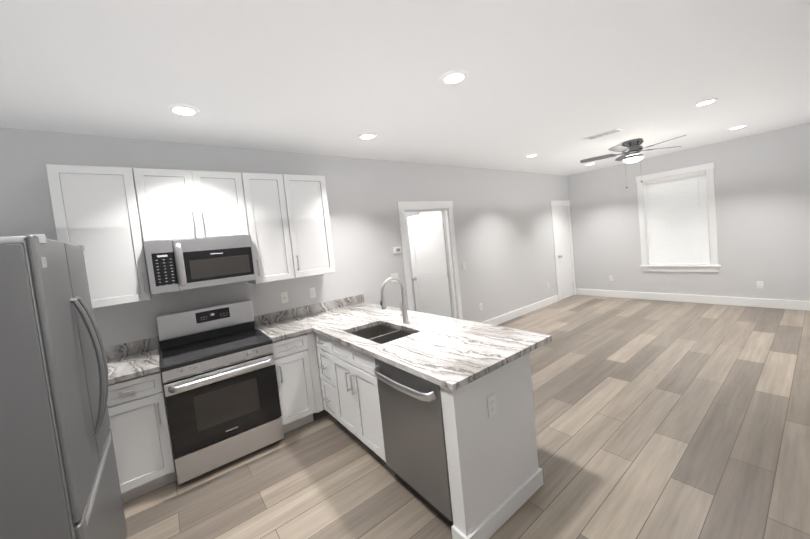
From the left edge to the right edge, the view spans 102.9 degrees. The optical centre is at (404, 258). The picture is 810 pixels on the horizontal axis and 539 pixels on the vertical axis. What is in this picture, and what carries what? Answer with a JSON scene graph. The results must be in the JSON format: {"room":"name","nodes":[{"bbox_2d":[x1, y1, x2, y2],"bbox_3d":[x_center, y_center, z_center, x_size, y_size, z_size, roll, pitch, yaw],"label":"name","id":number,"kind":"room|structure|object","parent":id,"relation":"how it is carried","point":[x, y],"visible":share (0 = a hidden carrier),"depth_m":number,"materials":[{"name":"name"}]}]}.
{"room":"kitchen","nodes":[
{"label":"kitchen","id":0,"kind":"room"},
{"bbox_2d":[0,127,575,347],"bbox_3d":[0.312,-0.027,4.775,8.990,2.715,0.120,-8,4,-37],"label":"wall","id":1,"kind":"structure","parent":0,"point":[504,235],"depth_m":3.99,"materials":[{"name":"white paint"}]},
{"bbox_2d":[46,164,151,308],"bbox_3d":[-2.307,-0.160,2.478,0.457,1.030,0.362,-8,4,-37],"label":"upper cabinet","id":2,"kind":"object","parent":1,"relation":"attached to","point":[96,212],"visible":0.85,"depth_m":2.38,"materials":[{"name":"white paint"}]},
{"bbox_2d":[133,168,248,241],"bbox_3d":[-1.847,-0.456,2.834,0.762,0.573,0.362,-8,4,-37],"label":"upper cabinet","id":3,"kind":"object","parent":1,"relation":"attached to","point":[180,204],"visible":0.94,"depth_m":2.69,"materials":[{"name":"white paint"}]},
{"bbox_2d":[143,235,255,294],"bbox_3d":[-1.769,0.035,2.824,0.757,0.410,0.454,-8,4,-37],"label":"over-the-range microwave","id":4,"kind":"object","parent":3,"relation":"attached to","point":[179,265],"visible":1,"depth_m":2.66,"materials":[{"name":"grey paint"}]},
{"bbox_2d":[105,294,363,359],"bbox_3d":[-1.786,0.675,3.071,3.218,0.102,0.020,-8,4,-37],"label":"backsplash","id":5,"kind":"structure","parent":1,"relation":"attached to","point":[126,349],"depth_m":3.37,"materials":[{"name":"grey stone"}]},
{"bbox_2d":[241,173,294,283],"bbox_3d":[-1.377,-0.294,3.189,0.368,1.030,0.362,-8,4,-37],"label":"upper cabinet","id":6,"kind":"object","parent":1,"relation":"attached to","point":[266,213],"visible":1,"depth_m":3.08,"materials":[{"name":"white paint"}]},
{"bbox_2d":[281,292,288,302],"bbox_3d":[-1.289,0.417,3.460,0.072,0.116,0.016,-8,4,-37],"label":"power outlet","id":7,"kind":"object","parent":1,"relation":"attached to","point":[284,297],"visible":1,"depth_m":3.46,"materials":[{"name":"white plastic"}]},
{"bbox_2d":[282,174,334,277],"bbox_3d":[-1.057,-0.340,3.434,0.439,1.030,0.362,-8,4,-37],"label":"upper cabinet","id":8,"kind":"object","parent":1,"relation":"attached to","point":[309,223],"visible":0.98,"depth_m":3.32,"materials":[{"name":"white paint"}]},
{"bbox_2d":[309,287,315,297],"bbox_3d":[-1.045,0.386,3.651,0.072,0.116,0.009,-8,4,-37],"label":"outlet","id":9,"kind":"object","parent":1,"relation":"attached to","point":[312,292],"visible":1,"depth_m":3.65,"materials":[{"name":"white plastic"}]},
{"bbox_2d":[391,273,397,281],"bbox_3d":[-0.137,0.252,4.341,0.118,0.116,0.016,-8,4,-37],"label":"light switch","id":10,"kind":"object","parent":1,"relation":"attached to","point":[394,275],"visible":0.65,"depth_m":4.34,"materials":[{"name":"white plastic"}]},
{"bbox_2d":[393,246,400,253],"bbox_3d":[-0.106,-0.116,4.366,0.124,0.090,0.026,-8,4,-37],"label":"thermostat","id":11,"kind":"object","parent":1,"relation":"attached to","point":[396,250],"visible":1,"depth_m":4.35,"materials":[{"name":"white plastic"}]},
{"bbox_2d":[397,201,462,319],"bbox_3d":[0.381,0.240,4.819,1.060,2.165,0.164,-8,4,-37],"label":"door frame","id":12,"kind":"structure","parent":1,"relation":"attached to","point":[445,207],"depth_m":4.96,"materials":[{"name":"white paint"}]},
{"bbox_2d":[407,211,452,317],"bbox_3d":[0.403,0.266,5.384,0.179,2.023,0.831,-8,4,-37],"label":"door leaf","id":13,"kind":"structure","parent":1,"relation":"in","point":[429,260],"depth_m":5.34,"materials":[{"name":"white paint"}]},
{"bbox_2d":[481,295,557,324],"bbox_3d":[2.113,1.016,6.038,2.970,0.140,0.015,-8,4,-37],"label":"baseboard","id":14,"kind":"structure","parent":1,"relation":"attached to","point":[500,319],"depth_m":6.09,"materials":[{"name":"white paint"}]},
{"bbox_2d":[550,200,575,300],"bbox_3d":[3.503,-0.199,7.118,0.813,2.155,0.024,-8,4,-37],"label":"door frame","id":15,"kind":"structure","parent":1,"relation":"attached to","point":[553,204],"depth_m":6.96,"materials":[{"name":"white paint"}]},
{"bbox_2d":[554,206,573,299],"bbox_3d":[3.533,-0.143,7.104,0.595,2.015,0.080,-8,4,-37],"label":"door leaf","id":16,"kind":"structure","parent":1,"relation":"in","point":[563,251],"depth_m":7.12,"materials":[{"name":"white paint"}]},
{"bbox_2d":[0,0,809,175],"bbox_3d":[0.873,-1.446,3.775,8.990,0.100,5.540,-8,4,-37],"label":"ceiling","id":17,"kind":"structure","parent":0,"point":[552,84],"depth_m":2.13,"materials":[{"name":"white paint"}]},
{"bbox_2d":[167,104,199,115],"bbox_3d":[-1.582,-1.060,2.311,0.196,0.010,0.196,-8,4,-37],"label":"recessed light","id":18,"kind":"object","parent":17,"relation":"in","point":[183,109],"visible":1,"depth_m":2.29,"materials":[{"name":"white paint"}]},
{"bbox_2d":[358,132,376,138],"bbox_3d":[-0.379,-1.234,3.257,0.196,0.010,0.196,-8,4,-37],"label":"recessed light","id":19,"kind":"object","parent":17,"relation":"in","point":[368,135],"visible":0.96,"depth_m":3.23,"materials":[{"name":"white paint"}]},
{"bbox_2d":[440,70,467,84],"bbox_3d":[0.339,-1.250,2.232,0.196,0.010,0.196,-8,4,-37],"label":"recessed light","id":20,"kind":"object","parent":17,"relation":"in","point":[454,77],"visible":0.96,"depth_m":2.21,"materials":[{"name":"white paint"}]},
{"bbox_2d":[583,128,623,139],"bbox_3d":[2.515,-1.575,4.098,0.200,0.008,0.400,-8,4,-37],"label":"ceiling vent","id":21,"kind":"object","parent":17,"relation":"in","point":[609,132],"visible":1,"depth_m":4.08,"materials":[{"name":"white metal"}]},
{"bbox_2d":[580,135,685,187],"bbox_3d":[3.241,-1.351,4.616,1.241,0.658,1.286,-8,4,-37],"label":"ceiling fan","id":22,"kind":"object","parent":17,"relation":"hanging from","point":[631,149],"visible":1,"depth_m":4.56,"materials":[{"name":"grey metal"}]},
{"bbox_2d":[693,98,718,105],"bbox_3d":[3.045,-1.582,3.270,0.196,0.010,0.196,-8,4,-37],"label":"recessed light","id":23,"kind":"object","parent":17,"relation":"in","point":[706,101],"visible":1,"depth_m":3.25,"materials":[{"name":"white paint"}]},
{"bbox_2d":[727,124,747,129],"bbox_3d":[4.561,-1.800,4.429,0.196,0.010,0.196,-8,4,-37],"label":"recessed light","id":24,"kind":"object","parent":17,"relation":"in","point":[737,127],"visible":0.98,"depth_m":4.40,"materials":[{"name":"white paint"}]},
{"bbox_2d":[405,211,435,310],"bbox_3d":[0.371,-0.036,4.821,2.540,2.715,0.030,-8,4,-37],"label":"wall","id":25,"kind":"structure","parent":0,"point":[408,214],"depth_m":4.57,"materials":[{"name":"white paint"}]},
{"bbox_2d":[123,295,809,538],"bbox_3d":[1.157,1.351,3.930,8.990,0.100,5.540,-8,4,-37],"label":"floor","id":26,"kind":"structure","parent":0,"point":[657,419],"depth_m":2.33,"materials":[{"name":"brown wood"}]},
{"bbox_2d":[0,234,126,538],"bbox_3d":[-1.786,0.847,1.316,0.904,1.783,0.910,-8,4,-37],"label":"refrigerator","id":27,"kind":"object","parent":26,"relation":"on","point":[59,477],"visible":1,"depth_m":1.16,"materials":[{"name":"grey paint"}]},
{"bbox_2d":[107,363,176,502],"bbox_3d":[-2.348,1.311,2.223,1.163,0.874,0.667,-8,4,-37],"label":"base cabinet","id":28,"kind":"object","parent":26,"relation":"on","point":[140,428],"visible":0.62,"depth_m":2.26,"materials":[{"name":"white paint"}]},
{"bbox_2d":[107,348,159,383],"bbox_3d":[-2.400,0.856,2.206,1.163,0.038,0.646,-8,4,-37],"label":"countertop","id":29,"kind":"structure","parent":28,"relation":"on","point":[127,367],"depth_m":2.37,"materials":[{"name":"white stone"}]},
{"bbox_2d":[156,300,283,484],"bbox_3d":[-1.569,1.040,2.752,0.757,1.198,0.759,-8,4,-37],"label":"electric range","id":30,"kind":"object","parent":26,"relation":"on","point":[219,380],"visible":1,"depth_m":2.55,"materials":[{"name":"grey paint"}]},
{"bbox_2d":[273,332,322,433],"bbox_3d":[-1.132,1.136,3.153,0.386,0.874,0.667,-8,4,-37],"label":"base cabinet","id":31,"kind":"object","parent":26,"relation":"on","point":[298,379],"visible":0.65,"depth_m":2.92,"materials":[{"name":"white paint"}]},
{"bbox_2d":[314,332,380,431],"bbox_3d":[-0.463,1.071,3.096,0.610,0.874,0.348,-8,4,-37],"label":"base cabinet","id":32,"kind":"object","parent":26,"relation":"on","point":[348,380],"depth_m":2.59,"materials":[{"name":"white paint"}]},
{"bbox_2d":[255,302,551,391],"bbox_3d":[-0.285,0.614,2.696,1.289,0.038,2.438,-8,4,-37],"label":"countertop","id":33,"kind":"structure","parent":32,"relation":"on","point":[451,354],"depth_m":2.24,"materials":[{"name":"white marble with grey veins"}]},
{"bbox_2d":[350,324,413,343],"bbox_3d":[-0.188,0.730,2.655,0.420,0.203,0.650,-8,4,-37],"label":"undermount sink","id":34,"kind":"object","parent":33,"relation":"in","point":[381,334],"visible":0.1,"depth_m":2.86,"materials":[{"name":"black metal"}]},
{"bbox_2d":[380,277,408,323],"bbox_3d":[-0.104,0.363,2.755,0.267,0.418,0.096,-8,4,-37],"label":"pull-down faucet","id":35,"kind":"object","parent":33,"relation":"on","point":[404,315],"visible":1,"depth_m":2.79,"materials":[{"name":"silver metal"}]},
{"bbox_2d":[487,393,496,417],"bbox_3d":[0.479,0.804,1.773,0.072,0.116,0.009,-8,4,-37],"label":"outlet","id":36,"kind":"object","parent":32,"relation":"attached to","point":[491,405],"visible":1,"depth_m":1.77,"materials":[{"name":"white plastic"}]},
{"bbox_2d":[374,358,452,525],"bbox_3d":[0.238,1.057,2.104,0.662,0.870,0.622,-8,4,-37],"label":"dishwasher","id":37,"kind":"object","parent":26,"relation":"on","point":[413,431],"visible":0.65,"depth_m":1.88,"materials":[{"name":"grey metal"}]},
{"bbox_2d":[568,122,809,300],"bbox_3d":[4.985,-0.564,5.913,0.120,2.715,3.690,-8,4,-37],"label":"wall","id":38,"kind":"structure","parent":0,"point":[762,180],"depth_m":5.32,"materials":[{"name":"white paint"}]},
{"bbox_2d":[636,162,720,271],"bbox_3d":[4.934,-0.684,5.889,0.130,1.845,1.140,-8,4,-37],"label":"window","id":39,"kind":"structure","parent":38,"relation":"in","point":[713,266],"depth_m":5.75,"materials":[{"name":"white paint"}]},
{"bbox_2d":[644,171,709,264],"bbox_3d":[4.942,-0.692,5.896,0.068,1.615,0.878,-8,4,-37],"label":"window blinds","id":40,"kind":"object","parent":39,"relation":"attached to","point":[677,220],"visible":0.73,"depth_m":5.87,"materials":[{"name":"white plastic"}]},
{"bbox_2d":[576,289,809,310],"bbox_3d":[5.052,0.723,5.954,0.015,0.140,3.720,-8,4,-37],"label":"baseboard","id":41,"kind":"structure","parent":38,"relation":"attached to","point":[759,302],"depth_m":5.66,"materials":[{"name":"white paint"}]},
{"bbox_2d":[757,281,763,288],"bbox_3d":[5.642,0.416,5.130,0.009,0.116,0.072,-8,4,-37],"label":"outlet","id":42,"kind":"object","parent":38,"relation":"attached to","point":[760,284],"visible":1,"depth_m":5.12,"materials":[{"name":"white plastic"}]}
]}

